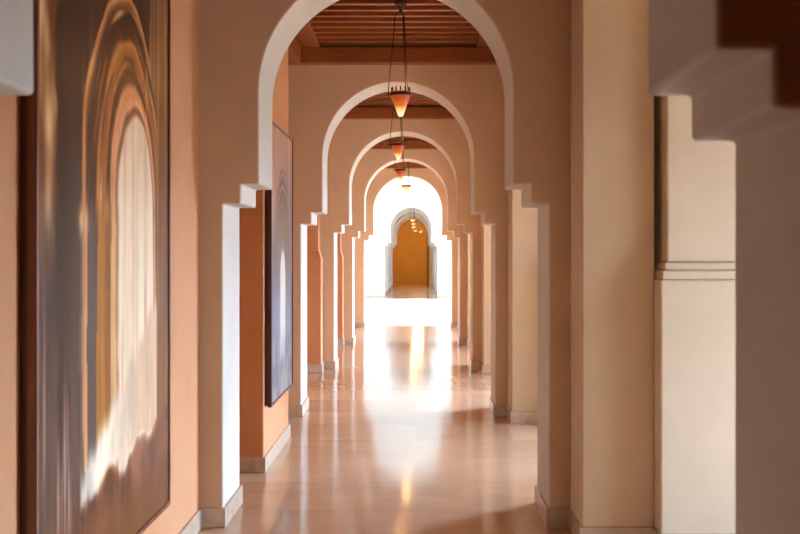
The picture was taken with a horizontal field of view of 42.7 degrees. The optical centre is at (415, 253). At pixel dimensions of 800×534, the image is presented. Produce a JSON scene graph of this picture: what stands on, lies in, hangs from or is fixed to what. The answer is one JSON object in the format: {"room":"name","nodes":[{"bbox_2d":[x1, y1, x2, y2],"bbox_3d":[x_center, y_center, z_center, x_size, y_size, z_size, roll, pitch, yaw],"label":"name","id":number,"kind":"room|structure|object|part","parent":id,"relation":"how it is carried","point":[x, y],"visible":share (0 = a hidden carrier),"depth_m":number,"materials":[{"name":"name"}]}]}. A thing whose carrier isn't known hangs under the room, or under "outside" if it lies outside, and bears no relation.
{"room":"arched corridor","nodes":[
{"label":"arched corridor","id":0,"kind":"room"},
{"bbox_2d":[0,0,201,533],"bbox_3d":[-1.599,-0.325,4.245,0.702,3.850,3.510,0,0,0],"label":"wall","id":1,"kind":"structure","parent":0,"point":[183,515],"depth_m":5.44,"materials":[{"name":"orange paint"}]},
{"bbox_2d":[20,0,170,533],"bbox_3d":[-1.235,-0.060,4.148,0.060,2.580,1.776,0,0,0],"label":"framed painting","id":2,"kind":"object","parent":1,"relation":"attached to","point":[95,122],"visible":1,"depth_m":3.88,"materials":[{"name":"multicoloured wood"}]},
{"bbox_3d":[-1.252,-0.060,4.148,0.026,2.556,1.752,0,0,0],"label":"frame","id":3,"kind":"part","parent":2,"relation":"part of","materials":[{"name":"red wood"}]},
{"bbox_3d":[-1.599,1.542,4.245,0.702,0.115,3.510,0,0,0],"label":"baseboard","id":4,"kind":"part","parent":1,"relation":"part of","materials":[{"name":"stone"}]},
{"bbox_2d":[198,282,570,533],"bbox_3d":[0.000,1.650,28.900,14.000,0.100,62.200,0,0,0],"label":"floor","id":5,"kind":"structure","parent":0,"point":[403,436],"depth_m":8.38,"materials":[{"name":"tile"}]},
{"bbox_2d":[239,48,289,472],"bbox_3d":[-1.349,-0.325,8.225,0.501,3.850,1.486,0,0,0],"label":"wall pier","id":6,"kind":"object","parent":5,"relation":"on","point":[264,431],"visible":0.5,"depth_m":7.50,"materials":[{"name":"orange paint"}]},
{"bbox_3d":[-1.349,1.542,8.225,0.501,0.115,1.486,0,0,0],"label":"baseboard","id":7,"kind":"part","parent":6,"relation":"part of","materials":[{"name":"stone"}]},
{"bbox_2d":[265,120,292,407],"bbox_3d":[-1.088,0.070,8.197,0.052,2.120,1.325,0,0,0],"label":"framed painting","id":8,"kind":"object","parent":6,"relation":"attached to","point":[278,200],"visible":0.98,"depth_m":8.03,"materials":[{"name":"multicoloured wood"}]},
{"bbox_3d":[-1.103,0.070,8.197,0.023,2.096,1.301,0,0,0],"label":"frame","id":9,"kind":"part","parent":8,"relation":"part of","materials":[{"name":"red wood"}]},
{"bbox_2d":[307,215,323,372],"bbox_3d":[-1.433,-0.325,13.991,0.333,3.850,0.338,0,0,0],"label":"wall pier","id":10,"kind":"object","parent":5,"relation":"on","point":[315,363],"visible":0.45,"depth_m":13.84,"materials":[{"name":"orange paint"}]},
{"bbox_3d":[-1.450,-0.003,14.008,0.300,0.085,0.305,0,0,0],"label":"dado moulding","id":11,"kind":"part","parent":10,"relation":"part of","materials":[{"name":"orange paint"}]},
{"bbox_3d":[-1.433,1.542,13.991,0.333,0.115,0.338,0,0,0],"label":"baseboard","id":12,"kind":"part","parent":10,"relation":"part of","materials":[{"name":"stone"}]},
{"bbox_2d":[337,233,344,345],"bbox_3d":[-1.433,-0.325,18.071,0.333,3.850,0.338,0,0,0],"label":"wall pier","id":13,"kind":"object","parent":5,"relation":"on","point":[340,258],"visible":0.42,"depth_m":17.92,"materials":[{"name":"orange paint"}]},
{"bbox_3d":[-1.433,1.542,18.071,0.333,0.115,0.338,0,0,0],"label":"baseboard","id":14,"kind":"part","parent":13,"relation":"part of","materials":[{"name":"stone"}]},
{"bbox_2d":[466,233,469,345],"bbox_3d":[1.093,-0.325,18.021,0.413,3.850,0.438,0,0,0],"label":"wall pier","id":15,"kind":"object","parent":5,"relation":"on","point":[468,234],"visible":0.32,"depth_m":17.82,"materials":[{"name":"beige paint"}]},
{"bbox_2d":[480,225,490,372],"bbox_3d":[1.093,-0.325,13.941,0.413,3.850,0.438,0,0,0],"label":"wall pier","id":16,"kind":"object","parent":5,"relation":"on","point":[485,363],"visible":0.29,"depth_m":13.74,"materials":[{"name":"beige paint"}]},
{"bbox_3d":[1.093,1.542,13.941,0.413,0.115,0.438,0,0,0],"label":"baseboard","id":17,"kind":"part","parent":16,"relation":"part of","materials":[{"name":"stone"}]},
{"bbox_2d":[506,190,537,423],"bbox_3d":[1.093,-0.325,9.861,0.413,3.850,0.438,0,0,0],"label":"wall pier","id":18,"kind":"object","parent":5,"relation":"on","point":[522,407],"visible":0.47,"depth_m":9.66,"materials":[{"name":"beige paint"}]},
{"bbox_3d":[1.093,1.542,9.861,0.413,0.115,0.438,0,0,0],"label":"baseboard","id":19,"kind":"part","parent":18,"relation":"part of","materials":[{"name":"stone"}]},
{"bbox_2d":[568,0,653,533],"bbox_3d":[1.093,-0.325,5.781,0.413,3.850,0.438,0,0,0],"label":"wall pier","id":20,"kind":"object","parent":5,"relation":"on","point":[612,105],"visible":1,"depth_m":5.58,"materials":[{"name":"beige paint"}]},
{"bbox_3d":[1.093,1.542,5.781,0.413,0.115,0.438,0,0,0],"label":"baseboard","id":21,"kind":"part","parent":20,"relation":"part of","materials":[{"name":"stone"}]},
{"bbox_2d":[200,0,570,527],"bbox_3d":[0.625,-0.325,6.285,5.150,3.850,0.606,0,0,0],"label":"archway","id":22,"kind":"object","parent":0,"point":[244,44],"depth_m":6.00,"materials":[{"name":"paint"}]},
{"bbox_3d":[-1.532,1.542,6.285,0.837,0.115,0.606,0,0,0],"label":"baseboard","id":23,"kind":"part","parent":22,"relation":"part of","materials":[{"name":"stone"}]},
{"bbox_3d":[1.980,1.542,6.285,2.439,0.115,0.606,0,0,0],"label":"baseboard","id":24,"kind":"part","parent":22,"relation":"part of","materials":[{"name":"stone"}]},
{"bbox_2d":[288,0,496,64],"bbox_3d":[-0.325,-2.056,8.325,2.510,0.388,3.510,0,0,0],"label":"ceiling","id":25,"kind":"structure","parent":0,"point":[343,21],"depth_m":9.60,"materials":[{"name":"brown wood"}]},
{"bbox_2d":[387,1,411,116],"bbox_3d":[-0.134,-1.581,8.336,0.198,0.929,0.193,0,0,0],"label":"pendant lantern","id":26,"kind":"object","parent":25,"relation":"hanging from","point":[400,98],"visible":1,"depth_m":8.30,"materials":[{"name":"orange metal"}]},
{"bbox_3d":[-0.198,-1.631,8.347,0.066,0.630,0.008,0,0,5],"label":"rod","id":27,"kind":"part","parent":26,"relation":"part of","materials":[{"name":"grey metal"}]},
{"bbox_3d":[-0.125,-1.218,8.340,0.172,0.205,0.172,0,0,0],"label":"lamp shade","id":28,"kind":"part","parent":26,"relation":"part of","materials":[{"name":"orange glass"}]},
{"bbox_3d":[-0.125,-1.341,8.340,0.164,0.040,0.162,0,0,0],"label":"crown","id":29,"kind":"part","parent":26,"relation":"part of","materials":[{"name":"grey metal"}]},
{"bbox_3d":[-0.094,-1.631,8.273,0.008,0.630,0.066,0,0,-25],"label":"rod","id":30,"kind":"part","parent":26,"relation":"part of","materials":[{"name":"grey metal"}]},
{"bbox_3d":[-0.083,-1.631,8.400,0.008,0.630,0.066,0,0,35],"label":"rod","id":31,"kind":"part","parent":26,"relation":"part of","materials":[{"name":"grey metal"}]},
{"bbox_2d":[288,43,507,416],"bbox_3d":[0.625,-0.325,10.365,5.150,3.850,0.606,0,0,0],"label":"wall","id":32,"kind":"structure","parent":0,"point":[319,96],"depth_m":10.08,"materials":[{"name":"paint"}]},
{"bbox_3d":[-1.532,1.542,10.365,0.837,0.115,0.606,0,0,0],"label":"baseboard","id":33,"kind":"part","parent":32,"relation":"part of","materials":[{"name":"stone"}]},
{"bbox_3d":[1.980,1.542,10.365,2.439,0.115,0.606,0,0,0],"label":"baseboard","id":34,"kind":"part","parent":32,"relation":"part of","materials":[{"name":"stone"}]},
{"bbox_2d":[343,91,454,118],"bbox_3d":[-0.325,-2.056,12.405,2.510,0.388,3.510,0,0,0],"label":"planks","id":35,"kind":"object","parent":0,"point":[382,98],"depth_m":14.03,"materials":[{"name":"brown wood"}]},
{"bbox_2d":[389,103,405,159],"bbox_3d":[-0.225,-1.591,12.396,0.198,0.907,0.193,0,0,0],"label":"pendant lantern","id":36,"kind":"object","parent":35,"relation":"hanging from","point":[397,147],"visible":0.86,"depth_m":12.36,"materials":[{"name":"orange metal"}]},
{"bbox_3d":[-0.216,-1.240,12.400,0.172,0.205,0.172,0,0,0],"label":"lamp shade","id":37,"kind":"part","parent":36,"relation":"part of","materials":[{"name":"orange glass"}]},
{"bbox_2d":[0,0,799,533],"bbox_3d":[0.625,-0.325,2.205,5.150,3.850,0.606,0,0,0],"label":"archway","id":38,"kind":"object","parent":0,"point":[737,62],"depth_m":2.22,"materials":[{"name":"paint"}]},
{"bbox_2d":[320,105,480,369],"bbox_3d":[0.625,-0.325,14.445,5.150,3.850,0.606,0,0,0],"label":"wall","id":39,"kind":"structure","parent":0,"point":[351,139],"depth_m":14.16,"materials":[{"name":"paint"}]},
{"bbox_3d":[-1.532,1.542,14.445,0.837,0.115,0.606,0,0,0],"label":"baseboard","id":40,"kind":"part","parent":39,"relation":"part of","materials":[{"name":"stone"}]},
{"bbox_3d":[1.980,1.542,14.445,2.439,0.115,0.606,0,0,0],"label":"baseboard","id":41,"kind":"part","parent":39,"relation":"part of","materials":[{"name":"stone"}]},
{"bbox_2d":[370,136,436,148],"bbox_3d":[-0.325,-2.056,16.485,2.510,0.388,3.510,0,0,0],"label":"planks","id":42,"kind":"object","parent":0,"point":[410,144],"depth_m":18.11,"materials":[{"name":"brown wood"}]},
{"bbox_2d":[394,137,405,181],"bbox_3d":[-0.259,-1.605,16.496,0.198,0.880,0.193,0,0,0],"label":"pendant lantern","id":43,"kind":"object","parent":42,"relation":"hanging from","point":[400,172],"visible":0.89,"depth_m":16.46,"materials":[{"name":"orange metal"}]},
{"bbox_3d":[-0.250,-1.268,16.500,0.172,0.205,0.172,0,0,0],"label":"lamp shade","id":44,"kind":"part","parent":43,"relation":"part of","materials":[{"name":"orange glass"}]},
{"bbox_2d":[342,138,466,343],"bbox_3d":[0.625,-0.325,18.525,5.150,3.850,0.606,0,0,0],"label":"wall","id":45,"kind":"structure","parent":0,"point":[373,161],"depth_m":18.24,"materials":[{"name":"paint"}]},
{"bbox_3d":[-1.532,1.542,18.525,0.837,0.115,0.606,0,0,0],"label":"baseboard","id":46,"kind":"part","parent":45,"relation":"part of","materials":[{"name":"stone"}]},
{"bbox_3d":[1.980,1.542,18.525,2.439,0.115,0.606,0,0,0],"label":"baseboard","id":47,"kind":"part","parent":45,"relation":"part of","materials":[{"name":"stone"}]},
{"bbox_2d":[354,169,457,326],"bbox_3d":[0.625,-0.325,22.605,5.150,3.850,0.606,0,0,0],"label":"wall","id":48,"kind":"structure","parent":0,"point":[384,177],"depth_m":22.32,"materials":[{"name":"paint"}]},
{"bbox_3d":[-1.532,1.542,22.605,0.837,0.115,0.606,0,0,0],"label":"baseboard","id":49,"kind":"part","parent":48,"relation":"part of","materials":[{"name":"stone"}]},
{"bbox_3d":[1.980,1.542,22.605,2.439,0.115,0.606,0,0,0],"label":"baseboard","id":50,"kind":"part","parent":48,"relation":"part of","materials":[{"name":"stone"}]},
{"bbox_2d":[384,162,428,168],"bbox_3d":[-0.325,-2.056,20.565,2.510,0.388,3.510,0,0,0],"label":"planks","id":51,"kind":"object","parent":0,"point":[412,165],"depth_m":22.19,"materials":[{"name":"brown wood"}]},
{"bbox_2d":[401,162,410,191],"bbox_3d":[-0.195,-1.640,20.296,0.198,0.810,0.193,0,0,0],"label":"pendant lantern","id":52,"kind":"object","parent":51,"relation":"hanging from","point":[406,188],"visible":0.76,"depth_m":20.25,"materials":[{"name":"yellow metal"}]},
{"bbox_2d":[365,178,450,297],"bbox_3d":[0.000,-1.000,37.285,7.200,5.200,0.606,0,0,0],"label":"wall","id":53,"kind":"structure","parent":0,"point":[392,199],"depth_m":37.00,"materials":[{"name":"white paint"}]},
{"bbox_3d":[-2.357,1.542,37.285,2.487,0.115,0.606,0,0,0],"label":"baseboard","id":54,"kind":"part","parent":53,"relation":"part of","materials":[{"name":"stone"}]},
{"bbox_3d":[2.180,1.542,37.285,2.839,0.115,0.606,0,0,0],"label":"baseboard","id":55,"kind":"part","parent":53,"relation":"part of","materials":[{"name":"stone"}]},
{"bbox_2d":[393,219,426,281],"bbox_3d":[-0.100,-0.500,59.150,3.400,4.200,0.300,0,0,0],"label":"wall","id":56,"kind":"structure","parent":0,"point":[410,252],"depth_m":59.00,"materials":[{"name":"paint"}]},
{"bbox_2d":[385,208,436,293],"bbox_3d":[0.000,-0.375,41.365,3.200,3.950,0.606,0,0,0],"label":"wall","id":57,"kind":"structure","parent":0,"point":[407,210],"depth_m":41.08,"materials":[{"name":"white paint"}]},
{"bbox_2d":[388,212,434,289],"bbox_3d":[0.000,-0.375,45.445,3.200,3.950,0.606,0,0,0],"label":"wall","id":58,"kind":"structure","parent":0,"point":[401,217],"depth_m":45.16,"materials":[{"name":"white paint"}]},
{"bbox_2d":[391,216,432,286],"bbox_3d":[0.000,-0.375,49.525,3.200,3.950,0.606,0,0,0],"label":"wall","id":59,"kind":"structure","parent":0,"point":[408,217],"depth_m":49.24,"materials":[{"name":"white paint"}]},
{"bbox_2d":[429,246,431,286],"bbox_3d":[1.130,-0.500,54.405,0.940,4.200,9.190,0,0,0],"label":"wall","id":60,"kind":"structure","parent":0,"point":[430,249],"depth_m":49.81,"materials":[{"name":"paint"}]},
{"bbox_2d":[427,232,428,285],"bbox_3d":[0.615,0.225,52.800,0.089,2.750,3.600,0,0,0],"label":"door","id":61,"kind":"structure","parent":60,"relation":"in","point":[427,232],"depth_m":51.00,"materials":[{"name":"brown wood"}]},
{"bbox_2d":[652,95,734,533],"bbox_3d":[2.241,-0.325,5.711,1.918,3.850,0.578,0,0,0],"label":"wall","id":62,"kind":"structure","parent":0,"point":[694,181],"depth_m":5.44,"materials":[{"name":"beige paint"}]},
{"bbox_3d":[2.241,1.542,5.711,1.918,0.115,0.578,0,0,0],"label":"baseboard","id":63,"kind":"part","parent":62,"relation":"part of","materials":[{"name":"stone"}]},
{"bbox_3d":[2.256,0.091,5.726,1.888,0.093,0.548,0,0,0],"label":"dado moulding","id":64,"kind":"part","parent":62,"relation":"part of","materials":[{"name":"beige paint"}]}
]}

